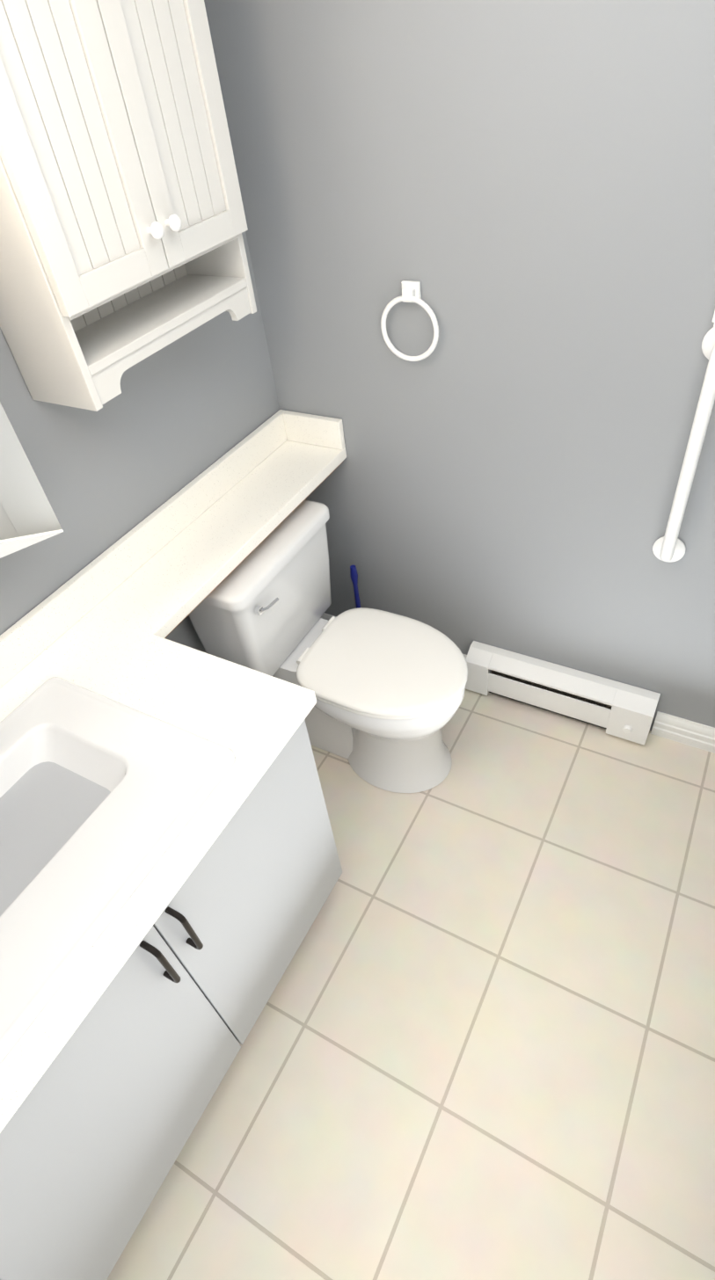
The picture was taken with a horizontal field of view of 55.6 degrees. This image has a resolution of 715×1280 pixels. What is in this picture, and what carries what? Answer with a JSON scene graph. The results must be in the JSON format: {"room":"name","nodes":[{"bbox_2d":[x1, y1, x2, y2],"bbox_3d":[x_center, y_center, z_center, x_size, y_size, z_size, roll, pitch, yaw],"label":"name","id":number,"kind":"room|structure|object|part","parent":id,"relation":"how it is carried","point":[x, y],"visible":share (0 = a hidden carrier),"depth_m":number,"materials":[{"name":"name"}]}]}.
{"room":"bathroom","nodes":[
{"label":"bathroom","id":0,"kind":"room"},
{"bbox_2d":[0,231,279,653],"bbox_3d":[-0.872,-0.179,1.262,0.100,2.440,2.530,17,49,24],"label":"wall","id":1,"kind":"structure","parent":0,"point":[170,421],"depth_m":1.65,"materials":[{"name":"paint"}]},
{"bbox_2d":[0,402,63,558],"bbox_3d":[-0.920,-0.261,0.798,0.148,0.902,0.930,17,49,24],"label":"mirror","id":2,"kind":"object","parent":1,"relation":"attached to","point":[28,518],"visible":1,"depth_m":1.28,"materials":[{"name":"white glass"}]},
{"bbox_2d":[0,0,256,411],"bbox_3d":[-0.475,-0.946,1.196,0.233,0.873,0.570,17,49,24],"label":"upper cabinet","id":3,"kind":"object","parent":1,"relation":"attached to","point":[123,226],"visible":1,"depth_m":1.21,"materials":[{"name":"white wood"}]},
{"bbox_2d":[0,409,291,687],"bbox_3d":[-0.777,0.054,1.462,0.022,0.092,2.298,17,49,24],"label":"backsplash","id":4,"kind":"structure","parent":1,"relation":"attached to","point":[30,636],"depth_m":1.70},
{"bbox_2d":[106,689,714,1279],"bbox_3d":[0.613,1.145,1.503,3.200,0.100,2.530,17,49,24],"label":"floor","id":5,"kind":"structure","parent":0,"point":[477,1043],"depth_m":1.64,"materials":[{"name":"tile"}]},
{"bbox_2d":[0,701,341,1279],"bbox_3d":[-0.438,0.491,1.672,0.676,0.824,2.270,17,49,24],"label":"bathroom vanity","id":6,"kind":"object","parent":5,"relation":"on","point":[88,1148],"depth_m":1.27,"materials":[{"name":"grey wood"}]},
{"bbox_2d":[0,437,346,1127],"bbox_3d":[-0.491,0.185,1.374,0.663,0.036,2.298,17,49,24],"label":"countertop","id":7,"kind":"structure","parent":6,"relation":"on","point":[120,647],"depth_m":1.46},
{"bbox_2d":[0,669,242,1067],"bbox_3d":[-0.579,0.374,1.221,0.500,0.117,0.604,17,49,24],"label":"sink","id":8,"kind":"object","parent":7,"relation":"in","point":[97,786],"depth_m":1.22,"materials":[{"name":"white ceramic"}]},
{"bbox_2d":[188,499,467,792],"bbox_3d":[-0.032,0.068,2.079,0.765,0.779,0.486,17,49,24],"label":"toilet","id":9,"kind":"object","parent":5,"relation":"on","point":[388,688],"visible":0.9,"depth_m":1.96,"materials":[{"name":"white ceramic"}]},
{"bbox_3d":[-0.247,-0.096,1.839,0.024,0.029,0.083,17,49,24],"label":"lever","id":10,"kind":"part","parent":9,"relation":"part of","materials":[{"name":"silver metal"}]},
{"bbox_3d":[0.082,0.069,1.989,0.492,0.042,0.392,17,49,24],"label":"seat","id":11,"kind":"part","parent":9,"relation":"part of","materials":[{"name":"white plastic"}]},
{"bbox_2d":[349,564,361,608],"bbox_3d":[0.006,-0.098,2.489,0.097,0.445,0.100,17,49,24],"label":"toilet brush","id":12,"kind":"object","parent":5,"relation":"on","point":[353,575],"visible":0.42,"depth_m":2.38,"materials":[{"name":"blue plastic"}]},
{"bbox_2d":[203,0,714,730],"bbox_3d":[1.105,-0.534,1.333,3.100,2.440,0.100,17,49,24],"label":"wall","id":13,"kind":"structure","parent":0,"point":[522,192],"depth_m":1.60,"materials":[{"name":"paint"}]},
{"bbox_2d":[380,280,438,361],"bbox_3d":[0.135,-0.800,1.708,0.161,0.186,0.032,17,49,24],"label":"towel ring","id":14,"kind":"object","parent":13,"relation":"attached to","point":[410,291],"visible":0.94,"depth_m":1.67,"materials":[{"name":"white plastic"}]},
{"bbox_3d":[0.127,-0.850,1.660,0.048,0.048,0.032,17,49,24],"label":"towel ring plate","id":15,"kind":"part","parent":14,"relation":"part of","materials":[{"name":"white plastic"}]},
{"bbox_2d":[320,612,714,753],"bbox_3d":[0.384,1.006,1.535,2.500,0.102,2.330,17,49,24],"label":"baseboard","id":16,"kind":"structure","parent":13,"relation":"attached to","point":[687,732],"depth_m":2.17,"materials":[{"name":"white wood"}]},
{"bbox_2d":[465,640,660,745],"bbox_3d":[0.666,0.177,2.286,0.623,0.174,0.092,17,49,24],"label":"baseboard heater","id":17,"kind":"object","parent":13,"relation":"attached to","point":[620,709],"visible":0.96,"depth_m":2.25,"materials":[{"name":"white metal"}]},
{"bbox_3d":[0.868,0.288,2.179,0.026,0.026,0.014,17,49,24],"label":"knob","id":18,"kind":"part","parent":17,"relation":"part of","materials":[{"name":"white plastic"}]},
{"bbox_2d":[652,327,714,562],"bbox_3d":[0.777,-0.409,1.583,0.080,0.613,0.071,17,49,24],"label":"grab rail","id":19,"kind":"object","parent":13,"relation":"attached to","point":[669,546],"visible":1,"depth_m":1.55,"materials":[{"name":"white plastic"}]},
{"bbox_2d":[711,310,714,327],"bbox_3d":[1.058,-0.556,1.209,0.780,0.052,0.060,17,49,24],"label":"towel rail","id":20,"kind":"object","parent":13,"relation":"attached to","point":[713,319],"visible":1,"depth_m":1.39,"materials":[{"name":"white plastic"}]}
]}

